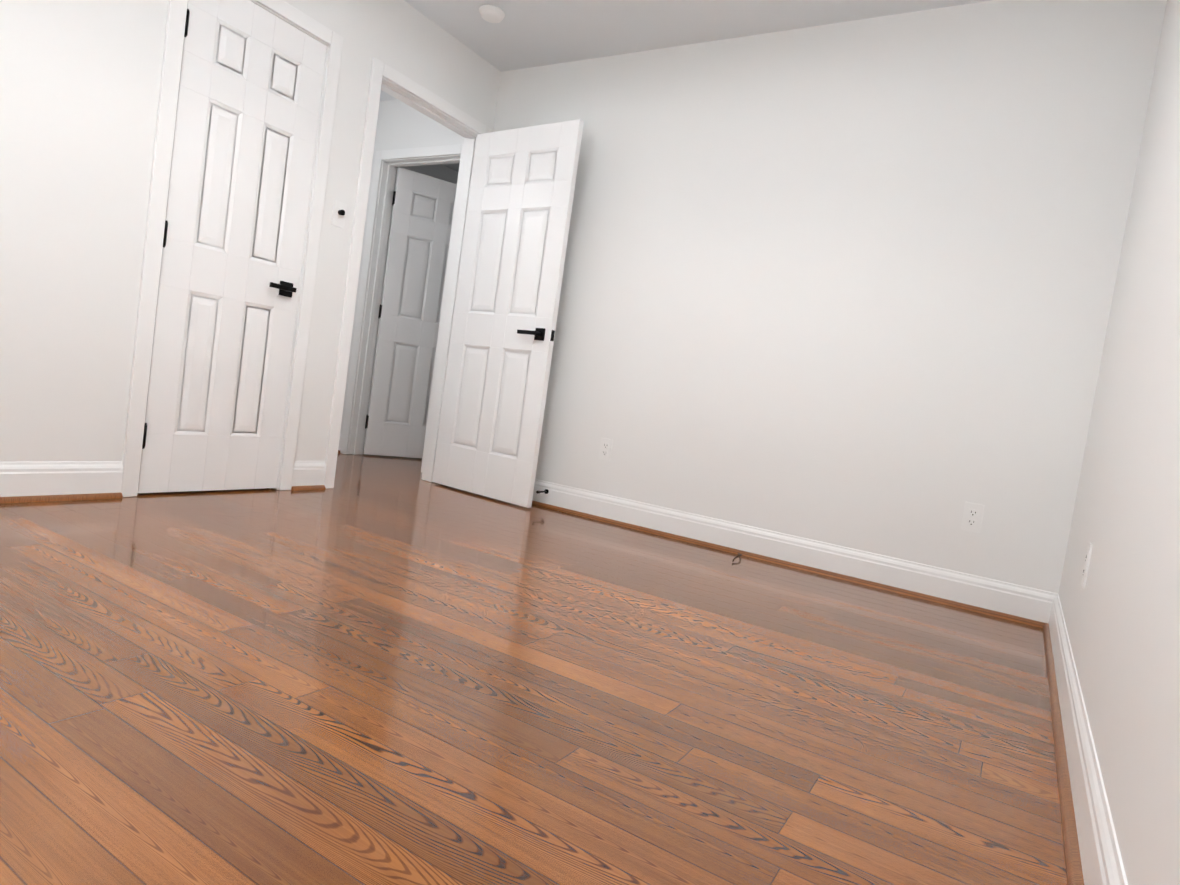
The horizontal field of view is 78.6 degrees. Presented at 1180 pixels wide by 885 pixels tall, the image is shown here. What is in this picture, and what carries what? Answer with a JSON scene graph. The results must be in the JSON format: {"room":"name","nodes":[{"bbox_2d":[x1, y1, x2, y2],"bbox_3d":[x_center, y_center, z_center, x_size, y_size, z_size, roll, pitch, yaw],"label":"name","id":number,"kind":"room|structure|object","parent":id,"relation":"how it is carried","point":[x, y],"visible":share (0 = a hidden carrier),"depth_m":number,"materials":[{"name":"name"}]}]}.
{"room":"empty bedroom","nodes":[
{"label":"empty bedroom","id":0,"kind":"room"},
{"bbox_2d":[0,0,500,461],"bbox_3d":[-1.702,-1.006,2.731,0.120,2.440,4.020,10,4,31],"label":"wall","id":1,"kind":"structure","parent":0,"point":[80,81],"depth_m":2.59,"materials":[{"name":"white paint"}]},
{"bbox_2d":[0,461,122,503],"bbox_3d":[-2.278,0.125,1.970,0.031,0.138,1.867,10,4,31],"label":"baseboard","id":2,"kind":"structure","parent":1,"relation":"attached to","point":[20,482],"depth_m":2.59,"materials":[{"name":"white paint"}]},
{"bbox_2d":[121,0,342,496],"bbox_3d":[-1.497,-0.824,3.051,0.081,2.097,0.754,10,4,31],"label":"trim","id":3,"kind":"structure","parent":1,"relation":"attached to","point":[331,40],"depth_m":2.80,"materials":[{"name":"white paint"}]},
{"bbox_2d":[138,0,326,492],"bbox_3d":[-1.471,-0.789,3.032,0.095,2.017,0.622,10,4,31],"label":"closet door","id":4,"kind":"structure","parent":1,"relation":"in","point":[247,111],"depth_m":3.01,"materials":[{"name":"white paint"}]},
{"bbox_2d":[291,461,315,489],"bbox_3d":[-1.938,0.120,2.819,0.030,0.138,1.933,10,4,31],"label":"baseboard","id":5,"kind":"structure","parent":1,"relation":"attached to","point":[302,472],"depth_m":3.46,"materials":[{"name":"white paint"}]},
{"bbox_2d":[331,200,346,228],"bbox_3d":[-1.182,-1.082,3.421,0.027,0.117,0.072,10,4,31],"label":"light switch","id":6,"kind":"object","parent":1,"relation":"attached to","point":[339,214],"visible":1,"depth_m":3.42,"materials":[{"name":"white plastic"}]},
{"bbox_2d":[324,57,491,488],"bbox_3d":[-1.008,-0.809,3.928,0.152,2.097,0.889,10,4,31],"label":"trim","id":7,"kind":"structure","parent":1,"relation":"attached to","point":[391,81],"depth_m":3.70,"materials":[{"name":"white paint"}]},
{"bbox_2d":[433,119,583,507],"bbox_3d":[-0.480,-0.708,3.978,0.757,2.017,0.155,11,4,36],"label":"bedroom door","id":8,"kind":"structure","parent":1,"relation":"in","point":[520,202],"depth_m":3.94,"materials":[{"name":"white paint"}]},
{"bbox_2d":[340,99,464,432],"bbox_3d":[-1.189,-1.065,4.841,1.200,2.440,0.120,10,4,31],"label":"wall","id":9,"kind":"structure","parent":0,"point":[401,125],"depth_m":4.85,"materials":[{"name":"white paint"}]},
{"bbox_2d":[338,433,341,449],"bbox_3d":[-2.548,-0.028,3.816,0.030,0.138,3.000,10,4,31],"label":"baseboard","id":10,"kind":"structure","parent":9,"relation":"attached to","point":[340,439],"depth_m":5.08,"materials":[{"name":"white paint"}]},
{"bbox_2d":[340,144,463,471],"bbox_3d":[-1.217,-0.896,4.854,0.844,2.097,0.152,10,4,31],"label":"trim","id":11,"kind":"structure","parent":9,"relation":"attached to","point":[387,163],"depth_m":5.00,"materials":[{"name":"white paint"}]},
{"bbox_2d":[363,167,456,457],"bbox_3d":[-1.183,-0.887,5.271,0.712,2.017,0.155,6,4,-34],"label":"hall door","id":12,"kind":"structure","parent":9,"relation":"in","point":[412,295],"depth_m":5.17,"materials":[{"name":"white paint"}]},
{"bbox_2d":[364,164,457,440],"bbox_3d":[-1.633,-1.205,6.094,0.120,2.440,1.560,10,4,31],"label":"wall","id":13,"kind":"structure","parent":0,"point":[442,172],"depth_m":6.16,"materials":[{"name":"white paint"}]},
{"bbox_2d":[0,448,1067,884],"bbox_3d":[-0.760,0.382,3.193,5.054,0.100,5.840,10,4,31],"label":"floor","id":14,"kind":"structure","parent":0,"point":[378,670],"depth_m":1.44,"materials":[{"name":"brown wood"}]},
{"bbox_2d":[380,0,991,171],"bbox_3d":[-0.407,-2.128,3.037,5.054,0.100,5.840,10,4,31],"label":"ceiling","id":15,"kind":"structure","parent":0,"point":[522,34],"depth_m":3.49,"materials":[{"name":"white paint"}]},
{"bbox_2d":[479,4,504,22],"bbox_3d":[-0.484,-2.101,3.548,0.128,0.036,0.128,10,4,31],"label":"smoke detector","id":16,"kind":"object","parent":15,"relation":"attached to","point":[491,13],"visible":1,"depth_m":3.52,"materials":[{"name":"white plastic"}]},
{"bbox_2d":[493,0,1166,592],"bbox_3d":[0.746,-0.715,3.576,3.234,2.440,0.270,10,4,31],"label":"wall","id":17,"kind":"structure","parent":0,"point":[847,284],"depth_m":3.16,"materials":[{"name":"white paint"}]},
{"bbox_2d":[598,438,612,460],"bbox_3d":[0.082,0.036,3.798,0.070,0.115,0.007,10,4,31],"label":"electrical outlet","id":18,"kind":"object","parent":17,"relation":"attached to","point":[605,450],"visible":1,"depth_m":3.79,"materials":[{"name":"white plastic"}]},
{"bbox_2d":[532,479,1047,625],"bbox_3d":[0.448,0.409,3.555,3.090,0.138,0.031,10,4,31],"label":"baseboard","id":19,"kind":"structure","parent":17,"relation":"attached to","point":[1009,601],"depth_m":3.22,"materials":[{"name":"white paint"}]},
{"bbox_2d":[536,489,548,493],"bbox_3d":[-0.261,0.269,3.935,0.025,0.026,0.090,10,4,31],"label":"door stop","id":20,"kind":"object","parent":19,"relation":"attached to","point":[545,491],"visible":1,"depth_m":3.96,"materials":[{"name":"black metal"}]},
{"bbox_2d":[960,502,984,532],"bbox_3d":[1.542,0.303,2.909,0.070,0.115,0.007,10,4,31],"label":"electrical outlet","id":21,"kind":"object","parent":17,"relation":"attached to","point":[972,517],"visible":1,"depth_m":2.91,"materials":[{"name":"white plastic"}]},
{"bbox_2d":[1058,0,1179,884],"bbox_3d":[0.990,-0.521,1.004,0.120,2.440,3.870,10,4,31],"label":"wall","id":22,"kind":"structure","parent":0,"point":[1121,612],"depth_m":1.35,"materials":[{"name":"white paint"}]},
{"bbox_2d":[1036,592,1127,884],"bbox_3d":[0.797,0.607,1.165,0.031,0.138,3.750,10,4,31],"label":"baseboard","id":23,"kind":"structure","parent":22,"relation":"attached to","point":[1100,855],"depth_m":1.32,"materials":[{"name":"white paint"}]},
{"bbox_2d":[1081,543,1092,588],"bbox_3d":[1.323,0.327,1.923,0.007,0.115,0.070,10,4,31],"label":"electrical outlet","id":24,"kind":"object","parent":22,"relation":"attached to","point":[1086,565],"visible":1,"depth_m":1.90,"materials":[{"name":"white plastic"}]}
]}

